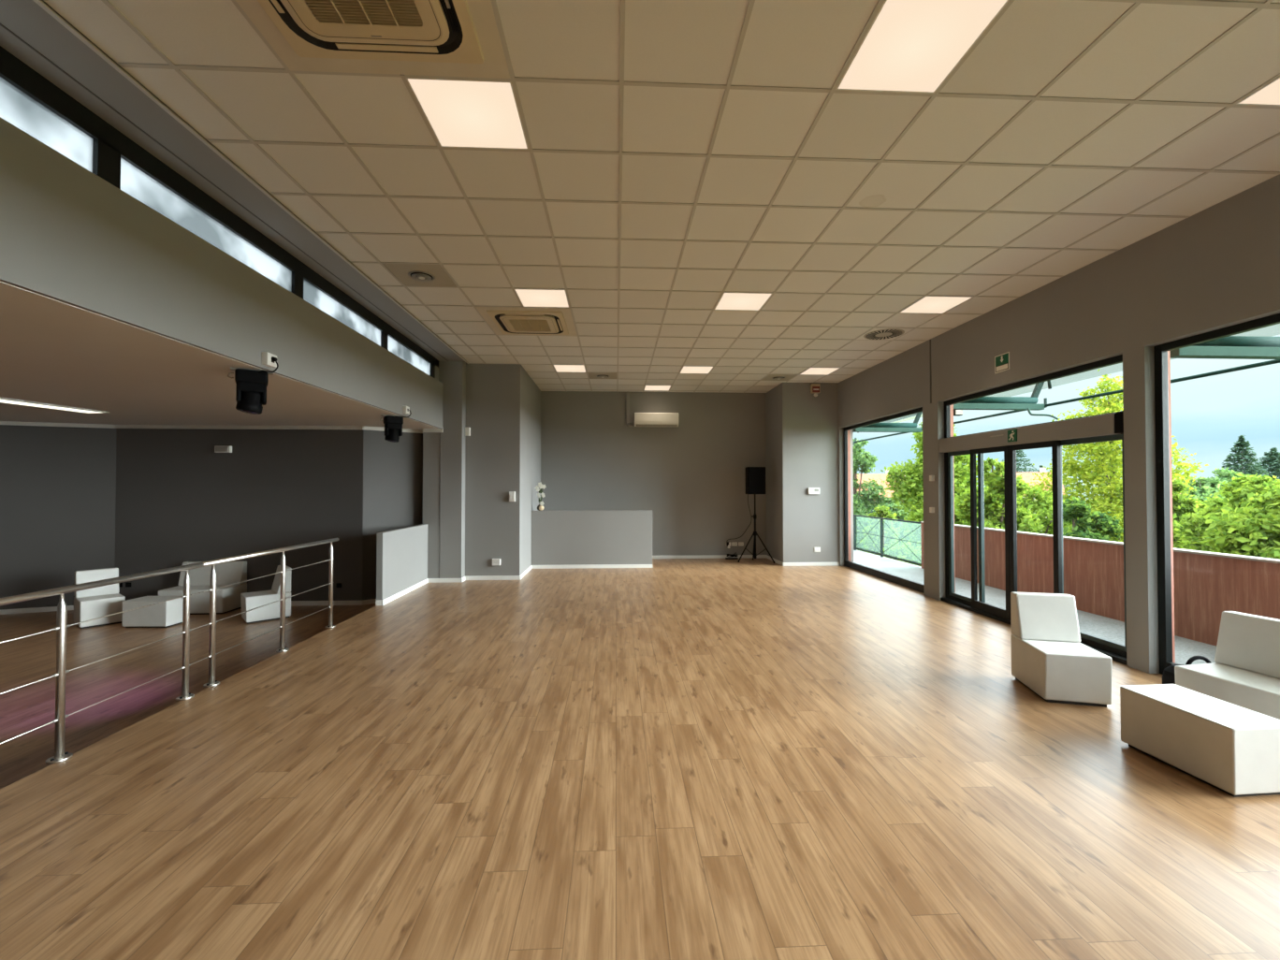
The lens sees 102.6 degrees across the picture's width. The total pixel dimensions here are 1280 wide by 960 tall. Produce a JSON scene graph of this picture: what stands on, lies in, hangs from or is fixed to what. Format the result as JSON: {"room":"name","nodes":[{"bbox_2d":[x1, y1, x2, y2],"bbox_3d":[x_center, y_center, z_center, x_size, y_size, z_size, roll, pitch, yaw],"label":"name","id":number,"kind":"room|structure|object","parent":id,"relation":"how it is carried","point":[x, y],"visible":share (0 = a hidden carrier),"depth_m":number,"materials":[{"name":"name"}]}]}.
{"room":"community hall","nodes":[
{"label":"community hall","id":0,"kind":"room"},
{"bbox_2d":[0,424,116,610],"bbox_3d":[-11.029,0.581,7.700,4.969,3.010,0.200,0,-1,-20],"label":"wall","id":1,"kind":"structure","parent":0,"point":[58,484],"depth_m":8.20,"materials":[{"name":"grey paint"}]},
{"bbox_2d":[0,605,73,614],"bbox_3d":[-10.992,2.047,7.578,4.969,0.075,0.014,0,-1,-20],"label":"baseboard","id":2,"kind":"structure","parent":1,"relation":"attached to","point":[68,607],"depth_m":8.08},
{"bbox_2d":[0,421,114,428],"bbox_3d":[-10.986,-0.895,7.608,4.969,0.060,0.045,0,-1,-20],"label":"trim","id":3,"kind":"structure","parent":1,"relation":"attached to","point":[12,423],"depth_m":8.19,"materials":[{"name":"grey paint"}]},
{"bbox_2d":[0,603,375,789],"bbox_3d":[-8.297,2.052,2.087,9.620,0.100,17.000,0,-1,-3],"label":"floor","id":4,"kind":"structure","parent":0,"point":[24,661],"depth_m":5.59,"materials":[{"name":"brown wood"}]},
{"bbox_2d":[73,567,125,628],"bbox_3d":[-7.873,1.704,7.469,0.560,0.758,0.447,-1,-1,36],"label":"armchair","id":5,"kind":"object","parent":4,"relation":"on","point":[90,603],"visible":0.91,"depth_m":7.40,"materials":[{"name":"white leather"}]},
{"bbox_2d":[122,596,183,627],"bbox_3d":[-6.950,1.889,7.369,0.620,0.386,0.370,0,-1,0],"label":"ottoman","id":6,"kind":"object","parent":4,"relation":"on","point":[169,613],"visible":0.77,"depth_m":7.19,"materials":[{"name":"white leather"}]},
{"bbox_2d":[158,560,247,614],"bbox_3d":[-6.978,1.715,8.206,0.950,0.758,0.560,0,-1,-4],"label":"sofa","id":7,"kind":"object","parent":4,"relation":"on","point":[227,598],"visible":0.67,"depth_m":8.28,"materials":[{"name":"white leather"}]},
{"bbox_2d":[240,565,291,624],"bbox_3d":[-5.649,1.708,7.745,0.447,0.758,0.560,-1,-1,45],"label":"armchair","id":8,"kind":"object","parent":4,"relation":"on","point":[249,601],"visible":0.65,"depth_m":7.61,"materials":[{"name":"white leather"}]},
{"bbox_2d":[0,281,440,430],"bbox_3d":[-8.157,-1.066,2.141,9.900,0.124,17.000,0,-1,-3],"label":"ceiling","id":9,"kind":"structure","parent":0,"point":[52,351],"depth_m":4.95,"materials":[{"name":"paint"}]},
{"bbox_2d":[0,397,109,413],"bbox_3d":[-7.467,-0.933,6.046,0.330,0.021,1.900,0,-1,5],"label":"recessed light","id":10,"kind":"object","parent":9,"relation":"in","point":[2,400],"visible":1,"depth_m":6.43,"materials":[{"name":"white plastic"}]},
{"bbox_2d":[227,367,273,414],"bbox_3d":[-3.430,-0.776,4.513,0.321,0.386,0.184,1,-1,-37],"label":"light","id":11,"kind":"object","parent":9,"relation":"hanging from","point":[251,393],"visible":1,"depth_m":4.45,"materials":[{"name":"black plastic"}]},
{"bbox_2d":[380,414,403,442],"bbox_3d":[-3.552,-0.733,7.359,0.321,0.386,0.184,1,-1,-37],"label":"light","id":12,"kind":"object","parent":9,"relation":"hanging from","point":[393,424],"visible":1,"depth_m":7.30,"materials":[{"name":"black plastic"}]},
{"bbox_2d":[0,116,442,428],"bbox_3d":[-3.216,-1.423,1.484,0.150,0.810,15.220,0,-1,-3],"label":"wall","id":13,"kind":"structure","parent":0,"point":[65,229],"depth_m":3.46,"materials":[{"name":"grey paint"}]},
{"bbox_2d":[0,45,438,380],"bbox_3d":[-3.241,-2.021,1.492,0.060,0.426,15.220,0,-1,-3],"label":"window","id":14,"kind":"structure","parent":13,"relation":"attached to","point":[30,102],"depth_m":3.57,"materials":[{"name":"clear glass"}]},
{"bbox_2d":[258,351,278,373],"bbox_3d":[-3.257,-1.018,4.503,0.126,0.178,0.132,-1,-1,34],"label":"box","id":15,"kind":"object","parent":13,"relation":"attached to","point":[268,359],"visible":1,"depth_m":4.47,"materials":[{"name":"white plastic"}]},
{"bbox_2d":[402,406,411,417],"bbox_3d":[-3.393,-0.979,7.429,0.126,0.178,0.132,-1,-1,34],"label":"box","id":16,"kind":"object","parent":13,"relation":"attached to","point":[405,409],"visible":0.96,"depth_m":7.38,"materials":[{"name":"white plastic"}]},
{"bbox_2d":[114,428,363,600],"bbox_3d":[-6.673,0.596,8.652,3.990,3.010,0.200,0,-1,-3],"label":"wall","id":17,"kind":"structure","parent":0,"point":[178,501],"depth_m":8.56,"materials":[{"name":"grey paint"}]},
{"bbox_2d":[214,445,232,452],"bbox_3d":[-6.932,-0.511,8.525,0.245,0.115,0.068,0,-1,-3],"label":"emergency light","id":18,"kind":"object","parent":17,"relation":"attached to","point":[217,448],"visible":1,"depth_m":8.49,"materials":[{"name":"grey plastic"}]},
{"bbox_2d":[215,446,227,451],"bbox_3d":[-6.935,-0.512,8.494,0.196,0.083,0.006,0,-1,-3],"label":"diffuser","id":19,"kind":"object","parent":18,"relation":"attached to","point":[217,448],"depth_m":8.49,"materials":[{"name":"grey plastic"}]},
{"bbox_2d":[114,424,363,429],"bbox_3d":[-6.667,-0.881,8.552,3.990,0.060,0.045,0,-1,-3],"label":"trim","id":20,"kind":"structure","parent":17,"relation":"attached to","point":[115,426],"depth_m":8.54,"materials":[{"name":"grey paint"}]},
{"bbox_2d":[290,600,362,605],"bbox_3d":[-6.668,2.061,8.523,3.990,0.075,0.014,0,-1,-3],"label":"baseboard","id":21,"kind":"structure","parent":17,"relation":"attached to","point":[293,603],"depth_m":8.58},
{"bbox_2d":[362,429,422,600],"bbox_3d":[-4.169,0.603,9.147,1.412,3.010,0.200,1,-1,-37],"label":"wall","id":22,"kind":"structure","parent":0,"point":[392,472],"depth_m":8.87,"materials":[{"name":"grey paint"}]},
{"bbox_2d":[363,426,422,433],"bbox_3d":[-4.096,-0.873,9.071,1.412,0.060,0.045,1,-1,-37],"label":"trim","id":23,"kind":"structure","parent":22,"relation":"attached to","point":[364,428],"depth_m":8.84,"materials":[{"name":"grey paint"}]},
{"bbox_2d":[376,523,428,599],"bbox_3d":[-3.743,1.278,8.160,0.090,1.030,1.755,0,-1,-3],"label":"wall","id":24,"kind":"structure","parent":0,"point":[401,554],"depth_m":7.90,"materials":[{"name":"grey paint"}]},
{"bbox_2d":[381,578,428,605],"bbox_3d":[-3.690,1.756,8.143,0.014,0.075,1.759,0,-1,-3],"label":"baseboard","id":25,"kind":"structure","parent":24,"relation":"attached to","point":[404,591],"depth_m":7.97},
{"bbox_2d":[422,361,465,578],"bbox_3d":[-3.505,-0.190,9.272,0.675,4.600,0.400,0,-1,-3],"label":"wall","id":26,"kind":"structure","parent":0,"point":[446,525],"depth_m":9.07,"materials":[{"name":"grey paint"}]},
{"bbox_2d":[0,273,443,429],"bbox_3d":[-3.137,-1.031,1.482,0.012,0.030,15.220,0,-1,-3],"label":"trim","id":27,"kind":"structure","parent":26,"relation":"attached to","point":[3,277],"depth_m":3.46,"materials":[{"name":"grey paint"}]},
{"bbox_2d":[0,23,448,361],"bbox_3d":[-3.061,-2.231,1.504,0.010,0.006,15.220,0,-1,-3],"label":"trim","id":28,"kind":"structure","parent":26,"relation":"attached to","point":[1,24],"depth_m":3.41,"materials":[{"name":"grey paint"}]},
{"bbox_2d":[439,432,440,509],"bbox_3d":[-3.533,0.417,9.062,0.006,2.640,0.018,0,-1,-3],"label":"trim","id":29,"kind":"structure","parent":26,"relation":"attached to","point":[440,432],"depth_m":9.06,"materials":[{"name":"grey paint"}]},
{"bbox_2d":[428,578,461,582],"bbox_3d":[-3.441,1.769,9.038,0.594,0.075,0.014,0,-1,-3],"label":"baseboard","id":30,"kind":"structure","parent":26,"relation":"attached to","point":[430,580],"depth_m":9.03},
{"bbox_2d":[465,363,540,576],"bbox_3d":[-2.740,-0.320,10.631,0.980,4.300,2.620,0,-1,-3],"label":"wall","id":31,"kind":"structure","parent":0,"point":[502,448],"depth_m":9.33,"materials":[{"name":"grey paint"}]},
{"bbox_2d":[32,0,469,363],"bbox_3d":[-2.748,-2.231,1.608,0.025,0.022,15.400,0,-1,-3],"label":"trim","id":32,"kind":"structure","parent":31,"relation":"attached to","point":[39,3],"depth_m":3.25,"materials":[{"name":"grey metal"}]},
{"bbox_2d":[465,575,520,580],"bbox_3d":[-2.672,1.773,9.284,0.994,0.075,0.014,0,-1,-3],"label":"baseboard","id":33,"kind":"structure","parent":31,"relation":"attached to","point":[477,577],"depth_m":9.28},
{"bbox_2d":[509,491,515,501],"bbox_3d":[-2.319,0.300,9.306,0.110,0.185,0.051,0,-1,-3],"label":"controller","id":34,"kind":"object","parent":31,"relation":"attached to","point":[512,494],"visible":1,"depth_m":9.28,"materials":[{"name":"white plastic"}]},
{"bbox_2d":[531,510,652,565],"bbox_3d":[-1.000,1.237,10.708,2.504,1.190,0.120,0,-1,-3],"label":"half wall","id":35,"kind":"structure","parent":0,"point":[558,537],"depth_m":10.65,"materials":[{"name":"grey paint"}]},
{"bbox_2d":[535,482,546,510],"bbox_3d":[-2.053,0.344,10.649,0.208,0.594,0.179,0,-1,27],"label":"flower vase","id":36,"kind":"object","parent":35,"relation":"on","point":[540,507],"visible":1,"depth_m":10.62,"materials":[{"name":"white ceramic"}]},
{"bbox_2d":[531,564,652,568],"bbox_3d":[-0.994,1.793,10.633,2.510,0.075,0.014,0,-1,-3],"label":"baseboard","id":37,"kind":"structure","parent":35,"relation":"attached to","point":[583,565],"depth_m":10.63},
{"bbox_2d":[0,558,1279,959],"bbox_3d":[0.634,1.797,3.081,8.365,0.160,18.150,0,-1,-3],"label":"floor","id":38,"kind":"structure","parent":0,"point":[674,759],"depth_m":2.69,"materials":[{"name":"brown wood"}]},
{"bbox_2d":[0,538,338,764],"bbox_3d":[-3.594,1.197,3.655,0.112,1.056,5.270,0,-1,-3],"label":"railing","id":39,"kind":"object","parent":38,"relation":"on","point":[61,671],"visible":1,"depth_m":4.02,"materials":[{"name":"metal"}]},
{"bbox_2d":[737,494,774,563],"bbox_3d":[2.616,1.082,11.458,0.578,1.527,0.655,1,-1,-42],"label":"speaker stand","id":40,"kind":"object","parent":38,"relation":"on","point":[754,516],"visible":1,"depth_m":11.45,"materials":[{"name":"black metal"}]},
{"bbox_2d":[745,466,765,494],"bbox_3d":[2.568,0.015,11.492,0.403,0.604,0.360,0,-1,-9],"label":"loudspeaker","id":41,"kind":"object","parent":40,"relation":"on","point":[755,476],"visible":1,"depth_m":11.32,"materials":[{"name":"black plastic"}]},
{"bbox_2d":[1010,591,1111,707],"bbox_3d":[3.420,1.354,4.197,0.447,0.758,0.560,0,-1,13],"label":"armchair","id":42,"kind":"object","parent":38,"relation":"on","point":[1049,657],"visible":1,"depth_m":4.16,"materials":[{"name":"white leather"}]},
{"bbox_2d":[1162,655,1211,683],"bbox_3d":[4.433,1.562,4.067,0.400,0.339,0.270,0,-1,5],"label":"bag","id":43,"kind":"object","parent":38,"relation":"on","point":[1168,676],"visible":0.2,"depth_m":4.10,"materials":[{"name":"black fabric"}]},
{"bbox_2d":[1120,683,1279,797],"bbox_3d":[3.348,1.523,3.061,0.390,0.386,0.600,0,-1,-5],"label":"ottoman","id":44,"kind":"object","parent":38,"relation":"on","point":[1233,749],"visible":1,"depth_m":2.91,"materials":[{"name":"white leather"}]},
{"bbox_2d":[1174,610,1279,719],"bbox_3d":[4.223,1.341,3.295,0.560,0.758,0.950,0,-1,-11],"label":"sofa","id":45,"kind":"object","parent":38,"relation":"on","point":[1244,673],"visible":0.7,"depth_m":3.55,"materials":[{"name":"white leather"}]},
{"bbox_2d":[0,0,1279,392],"bbox_3d":[0.545,-2.357,3.189,8.180,0.302,18.612,0,-1,-3],"label":"ceiling","id":46,"kind":"structure","parent":0,"point":[681,155],"depth_m":3.55,"materials":[{"name":"tile"}]},
{"bbox_2d":[235,0,510,78],"bbox_3d":[-1.274,-2.203,2.207,1.176,0.048,1.176,0,-1,-3],"label":"air conditioner","id":47,"kind":"object","parent":46,"relation":"attached to","point":[422,37],"visible":1,"depth_m":2.52,"materials":[{"name":"beige plastic"}]},
{"bbox_2d":[304,0,424,27],"bbox_3d":[-1.274,-2.194,2.209,0.500,0.028,0.503,0,-1,-3],"label":"grille","id":48,"kind":"object","parent":47,"relation":"attached to","point":[351,13],"depth_m":2.40,"materials":[{"name":"beige plastic"}]},
{"bbox_2d":[382,263,457,287],"bbox_3d":[-2.325,-2.162,5.462,0.570,0.036,0.570,0,-1,-3],"label":"ceiling vent","id":49,"kind":"object","parent":46,"relation":"in","point":[408,274],"visible":1,"depth_m":5.42,"materials":[{"name":"metal"}]},
{"bbox_2d":[406,77,528,149],"bbox_3d":[-1.016,-2.212,3.120,0.576,0.007,0.576,0,-1,-3],"label":"recessed light","id":50,"kind":"object","parent":46,"relation":"in","point":[460,113],"visible":1,"depth_m":3.08,"materials":[{"name":"white plastic"}]},
{"bbox_2d":[475,306,577,335],"bbox_3d":[-1.496,-2.131,7.002,1.176,0.048,1.176,0,-1,-3],"label":"air conditioner","id":51,"kind":"object","parent":46,"relation":"attached to","point":[502,320],"visible":1,"depth_m":6.84,"materials":[{"name":"beige plastic"}]},
{"bbox_2d":[509,319,551,331],"bbox_3d":[-1.496,-2.122,7.000,0.500,0.028,0.503,0,-1,-3],"label":"grille","id":52,"kind":"object","parent":51,"relation":"attached to","point":[520,325],"depth_m":6.99,"materials":[{"name":"beige plastic"}]},
{"bbox_2d":[514,289,569,307],"bbox_3d":[-1.154,-2.166,6.117,0.576,0.007,0.576,0,-1,-3],"label":"recessed light","id":53,"kind":"object","parent":46,"relation":"in","point":[528,298],"visible":1,"depth_m":6.10,"materials":[{"name":"white plastic"}]},
{"bbox_2d":[552,364,586,372],"bbox_3d":[-1.321,-2.112,9.713,0.576,0.007,0.576,0,-1,-3],"label":"recessed light","id":54,"kind":"object","parent":46,"relation":"in","point":[559,368],"visible":1,"depth_m":9.68,"materials":[{"name":"white plastic"}]},
{"bbox_2d":[587,372,616,378],"bbox_3d":[-0.749,-2.088,10.339,0.570,0.036,0.570,0,-1,-3],"label":"ceiling vent","id":55,"kind":"object","parent":46,"relation":"in","point":[592,375],"visible":1,"depth_m":10.30,"materials":[{"name":"metal"}]},
{"bbox_2d":[643,385,670,390],"bbox_3d":[0.394,-2.084,11.594,0.576,0.007,0.576,0,-1,-3],"label":"recessed light","id":56,"kind":"object","parent":46,"relation":"in","point":[647,387],"visible":1,"depth_m":11.58,"materials":[{"name":"white plastic"}]},
{"bbox_2d":[679,365,713,373],"bbox_3d":[1.076,-2.110,9.824,0.576,0.007,0.576,0,-1,-3],"label":"recessed light","id":57,"kind":"object","parent":46,"relation":"in","point":[685,370],"visible":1,"depth_m":9.83,"materials":[{"name":"white plastic"}]},
{"bbox_2d":[714,292,771,310],"bbox_3d":[1.243,-2.165,6.228,0.576,0.007,0.576,0,-1,-3],"label":"recessed light","id":58,"kind":"object","parent":46,"relation":"in","point":[731,301],"visible":1,"depth_m":6.22,"materials":[{"name":"white plastic"}]},
{"bbox_2d":[761,374,797,380],"bbox_3d":[2.847,-2.086,10.506,0.570,0.036,0.570,0,-1,-3],"label":"ceiling vent","id":59,"kind":"object","parent":46,"relation":"in","point":[771,377],"visible":1,"depth_m":10.47,"materials":[{"name":"metal"}]},
{"bbox_2d":[800,367,840,375],"bbox_3d":[3.474,-2.109,9.935,0.576,0.007,0.576,0,-1,-3],"label":"recessed light","id":60,"kind":"object","parent":46,"relation":"in","point":[811,370],"visible":1,"depth_m":9.91,"materials":[{"name":"white plastic"}]},
{"bbox_2d":[856,327,913,340],"bbox_3d":[3.585,-2.141,7.537,0.570,0.014,0.570,0,-1,-3],"label":"ceiling vent","id":61,"kind":"object","parent":46,"relation":"in","point":[876,333],"visible":1,"depth_m":7.48,"materials":[{"name":"metal"}]},
{"bbox_2d":[835,0,1009,93],"bbox_3d":[1.410,-2.219,2.632,0.576,0.007,0.576,0,-1,-3],"label":"recessed light","id":62,"kind":"object","parent":46,"relation":"in","point":[909,46],"visible":1,"depth_m":2.60,"materials":[{"name":"white plastic"}]},
{"bbox_2d":[900,296,973,313],"bbox_3d":[3.640,-2.163,6.339,0.576,0.007,0.576,0,-1,-3],"label":"recessed light","id":63,"kind":"object","parent":46,"relation":"in","point":[926,304],"visible":1,"depth_m":6.32,"materials":[{"name":"white plastic"}]},
{"bbox_2d":[1236,77,1279,106],"bbox_3d":[3.807,-2.217,2.743,0.576,0.007,0.576,0,-1,-3],"label":"recessed light","id":64,"kind":"object","parent":46,"relation":"in","point":[1269,94],"visible":1,"depth_m":2.96,"materials":[{"name":"white plastic"}]},
{"bbox_2d":[540,391,766,555],"bbox_3d":[0.462,-0.296,12.190,7.850,4.300,0.200,0,-1,-3],"label":"wall","id":65,"kind":"structure","parent":0,"point":[690,475],"depth_m":12.09,"materials":[{"name":"grey paint"}]},
{"bbox_2d":[626,392,678,426],"bbox_3d":[0.294,-1.657,11.996,1.205,0.832,0.222,0,-1,-3],"label":"air conditioner","id":66,"kind":"object","parent":65,"relation":"attached to","point":[641,419],"visible":1,"depth_m":11.90,"materials":[{"name":"white plastic"}]},
{"bbox_2d":[652,554,766,558],"bbox_3d":[1.597,1.815,12.104,2.816,0.075,0.014,0,-1,-3],"label":"baseboard","id":67,"kind":"structure","parent":65,"relation":"attached to","point":[700,556],"depth_m":12.10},
{"bbox_2d":[765,382,853,562],"bbox_3d":[3.798,-0.304,11.634,1.535,4.300,1.220,0,-1,-3],"label":"wall","id":68,"kind":"structure","parent":0,"point":[802,428],"depth_m":11.02,"materials":[{"name":"grey paint"}]},
{"bbox_2d":[782,562,839,566],"bbox_3d":[3.660,1.798,10.978,1.229,0.075,0.014,0,-1,-3],"label":"baseboard","id":69,"kind":"structure","parent":68,"relation":"attached to","point":[783,563],"depth_m":10.97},
{"bbox_2d":[807,487,819,494],"bbox_3d":[3.730,0.236,10.994,0.250,0.135,0.040,0,-1,-3],"label":"thermostat","id":70,"kind":"object","parent":68,"relation":"attached to","point":[810,490],"visible":1,"depth_m":10.98,"materials":[{"name":"white plastic"}]},
{"bbox_2d":[810,383,820,396],"bbox_3d":[3.767,-1.919,10.996,0.200,0.280,0.105,0,-1,-3],"label":"fire alarm","id":71,"kind":"object","parent":68,"relation":"attached to","point":[815,388],"visible":1,"depth_m":10.97,"materials":[{"name":"beige plastic"}]},
{"bbox_2d":[847,350,1175,662],"bbox_3d":[4.783,-0.547,4.485,0.050,4.630,20.500,0,-1,-3],"label":"wall","id":72,"kind":"structure","parent":0,"point":[1169,353],"depth_m":4.63,"materials":[{"name":"paint"}]},
{"bbox_2d":[837,174,1279,673],"bbox_3d":[4.740,-0.440,2.644,0.155,4.300,16.830,0,-1,-3],"label":"wall","id":73,"kind":"structure","parent":0,"point":[1217,267],"depth_m":4.78,"materials":[{"name":"grey paint"}]},
{"bbox_2d":[843,407,924,593],"bbox_3d":[4.465,0.336,9.488,0.060,2.955,2.990,0,-1,-3],"label":"window","id":74,"kind":"structure","parent":73,"relation":"in","point":[919,587],"depth_m":10.03,"materials":[{"name":"black metal"}]},
{"bbox_2d":[929,339,931,403],"bbox_3d":[4.426,-1.653,7.801,0.018,0.971,0.025,0,-1,-3],"label":"trim","id":75,"kind":"structure","parent":73,"relation":"attached to","point":[929,340],"depth_m":7.79,"materials":[{"name":"grey paint"}]},
{"bbox_2d":[994,351,1009,373],"bbox_3d":[4.487,-1.452,6.352,0.008,0.215,0.236,0,-1,-3],"label":"exit sign","id":76,"kind":"object","parent":73,"relation":"attached to","point":[1001,361],"visible":1,"depth_m":6.34,"materials":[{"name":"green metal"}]},
{"bbox_2d":[938,354,1127,665],"bbox_3d":[4.574,0.286,6.220,0.146,2.955,2.790,0,-1,-3],"label":"door","id":77,"kind":"structure","parent":73,"relation":"in","point":[1109,427],"depth_m":6.25,"materials":[{"name":"black metal"}]},
{"bbox_2d":[1007,429,1017,442],"bbox_3d":[4.501,-0.534,6.199,0.013,0.145,0.136,0,-1,-3],"label":"exit sign","id":78,"kind":"object","parent":77,"relation":"attached to","point":[1011,434],"visible":1,"depth_m":6.18,"materials":[{"name":"green plastic"}]},
{"bbox_2d":[1153,313,1279,674],"bbox_3d":[4.764,0.239,3.050,0.060,2.955,3.160,0,-1,-3],"label":"window","id":79,"kind":"structure","parent":73,"relation":"in","point":[1161,381],"depth_m":4.57,"materials":[{"name":"black metal"}]},
{"label":"outside","id":80,"kind":"structure","parent":0,"visible":0},
{"bbox_3d":[47.864,7.483,47.158,220.000,0.200,230.000,0,-1,-3],"label":"ground","id":81,"kind":"structure","parent":80,"visible":0},
{"bbox_2d":[852,437,891,555],"bbox_3d":[10.543,2.495,24.925,3.052,9.110,3.050,0,-1,1],"label":"tree","id":82,"kind":"object","parent":81,"relation":"on","point":[864,503],"visible":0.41,"depth_m":24.42,"materials":[{"name":"green plant"}]},
{"bbox_2d":[857,469,902,514],"bbox_3d":[26.073,3.169,56.210,5.300,8.700,7.800,0,-1,17],"label":"house","id":83,"kind":"structure","parent":81,"relation":"on","point":[865,476],"depth_m":55.63,"materials":[{"name":"beige paint"}]},
{"bbox_2d":[859,505,921,566],"bbox_3d":[7.597,3.874,16.146,2.517,6.093,2.257,0,-1,-3],"label":"tree","id":84,"kind":"object","parent":81,"relation":"on","point":[901,551],"visible":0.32,"depth_m":16.09,"materials":[{"name":"green plant"}]},
{"bbox_2d":[872,494,916,546],"bbox_3d":[21.557,4.064,42.678,5.103,6.512,4.658,-1,-1,37],"label":"tree","id":85,"kind":"object","parent":81,"relation":"on","point":[893,505],"visible":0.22,"depth_m":41.78,"materials":[{"name":"green plant"}]},
{"bbox_2d":[872,421,998,551],"bbox_3d":[11.109,2.277,18.980,4.419,9.366,4.034,0,-1,-22],"label":"tree","id":86,"kind":"object","parent":81,"relation":"on","point":[909,489],"visible":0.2,"depth_m":18.73,"materials":[{"name":"green plant"}]},
{"bbox_2d":[954,456,1044,533],"bbox_3d":[9.614,3.129,14.025,2.170,7.516,2.298,0,-1,3],"label":"tree","id":87,"kind":"object","parent":81,"relation":"on","point":[994,510],"visible":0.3,"depth_m":13.75,"materials":[{"name":"green plant"}]},
{"bbox_2d":[1001,450,1036,472],"bbox_3d":[56.258,1.129,76.498,11.644,13.392,11.448,0,-1,17],"label":"conifer","id":88,"kind":"object","parent":81,"relation":"on","point":[1019,455],"visible":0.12,"depth_m":75.79,"materials":[{"name":"green plant"}]},
{"bbox_2d":[1016,467,1064,517],"bbox_3d":[43.600,3.085,57.257,5.400,8.900,7.800,-1,-1,35],"label":"house","id":89,"kind":"structure","parent":81,"relation":"on","point":[1026,476],"depth_m":56.36,"materials":[{"name":"paint"}]},
{"bbox_2d":[1016,484,1081,535],"bbox_3d":[14.645,3.562,19.093,3.900,6.802,3.805,0,-1,21],"label":"tree","id":90,"kind":"object","parent":81,"relation":"on","point":[1043,506],"visible":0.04,"depth_m":18.68,"materials":[{"name":"green plant"}]},
{"bbox_2d":[1062,495,1123,541],"bbox_3d":[12.328,3.676,14.426,2.254,6.434,2.381,0,-1,-17],"label":"tree","id":91,"kind":"object","parent":81,"relation":"on","point":[1089,526],"visible":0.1,"depth_m":14.10,"materials":[{"name":"green plant"}]},
{"bbox_2d":[1027,369,1208,542],"bbox_3d":[19.642,1.176,21.229,5.991,11.636,6.354,0,-1,23],"label":"tree","id":92,"kind":"object","parent":81,"relation":"on","point":[1108,456],"visible":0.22,"depth_m":21.01,"materials":[{"name":"green plant"}]},
{"bbox_2d":[1172,477,1207,550],"bbox_3d":[14.776,3.396,14.120,2.094,6.986,2.051,0,-1,-25],"label":"tree","id":93,"kind":"object","parent":81,"relation":"on","point":[1181,505],"visible":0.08,"depth_m":14.03,"materials":[{"name":"green plant"}]},
{"bbox_2d":[1179,476,1232,504],"bbox_3d":[29.451,3.362,26.985,4.432,7.441,4.799,1,-1,-42],"label":"tree","id":94,"kind":"object","parent":81,"relation":"on","point":[1204,487],"visible":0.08,"depth_m":26.55,"materials":[{"name":"green plant"}]},
{"bbox_2d":[1181,494,1237,542],"bbox_3d":[18.340,3.684,16.227,3.897,6.474,4.069,0,-1,-3],"label":"tree","id":95,"kind":"object","parent":81,"relation":"on","point":[1218,501],"visible":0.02,"depth_m":16.29,"materials":[{"name":"green plant"}]},
{"bbox_2d":[1174,473,1279,552],"bbox_3d":[14.835,3.343,12.387,3.188,7.039,3.405,1,-1,-33],"label":"tree","id":96,"kind":"object","parent":81,"relation":"on","point":[1194,528],"visible":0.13,"depth_m":12.63,"materials":[{"name":"green plant"}]},
{"bbox_2d":[1209,466,1252,491],"bbox_3d":[35.599,3.165,30.855,5.631,7.951,5.402,-1,-1,39],"label":"tree","id":97,"kind":"object","parent":81,"relation":"on","point":[1225,474],"visible":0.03,"depth_m":30.68,"materials":[{"name":"green plant"}]},
{"bbox_2d":[1200,483,1279,559],"bbox_3d":[12.220,3.401,9.449,3.036,6.835,2.974,0,-1,29],"label":"tree","id":98,"kind":"object","parent":81,"relation":"on","point":[1257,533],"visible":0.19,"depth_m":9.61,"materials":[{"name":"green plant"}]},
{"bbox_2d":[1218,435,1268,478],"bbox_3d":[60.944,1.445,51.835,6.621,12.016,6.261,0,-1,-3],"label":"conifer","id":99,"kind":"object","parent":81,"relation":"on","point":[1241,444],"visible":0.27,"depth_m":51.62,"materials":[{"name":"green plant"}]},
{"bbox_2d":[1251,447,1279,480],"bbox_3d":[71.563,1.904,57.815,10.717,11.278,10.765,0,-1,13],"label":"conifer","id":100,"kind":"object","parent":81,"relation":"on","point":[1272,467],"visible":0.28,"depth_m":57.58,"materials":[{"name":"green plant"}]},
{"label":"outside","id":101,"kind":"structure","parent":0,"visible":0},
{"bbox_2d":[853,550,1216,664],"bbox_3d":[5.580,1.907,4.735,1.570,0.270,21.000,0,-1,-3],"label":"terrace","id":102,"kind":"object","parent":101,"point":[1099,626],"depth_m":6.79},
{"bbox_2d":[853,514,921,565],"bbox_3d":[5.921,1.411,12.799,0.060,0.965,3.942,0,-1,-3],"label":"balustrade","id":103,"kind":"object","parent":102,"relation":"on","point":[881,554],"visible":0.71,"depth_m":12.55,"materials":[{"name":"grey metal"}]},
{"bbox_2d":[920,521,1279,646],"bbox_3d":[6.388,1.394,2.553,0.164,1.290,16.550,0,-1,-3],"label":"wall","id":104,"kind":"structure","parent":102,"relation":"on","point":[1206,584],"depth_m":6.61,"materials":[{"name":"brown wood"}]},
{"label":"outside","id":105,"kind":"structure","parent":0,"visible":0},
{"bbox_2d":[852,335,1279,444],"bbox_3d":[5.700,-1.664,4.795,1.630,1.437,21.000,0,-1,-3],"label":"canopy","id":106,"kind":"object","parent":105,"point":[1230,347],"visible":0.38,"depth_m":6.02,"materials":[{"name":"green metal"}]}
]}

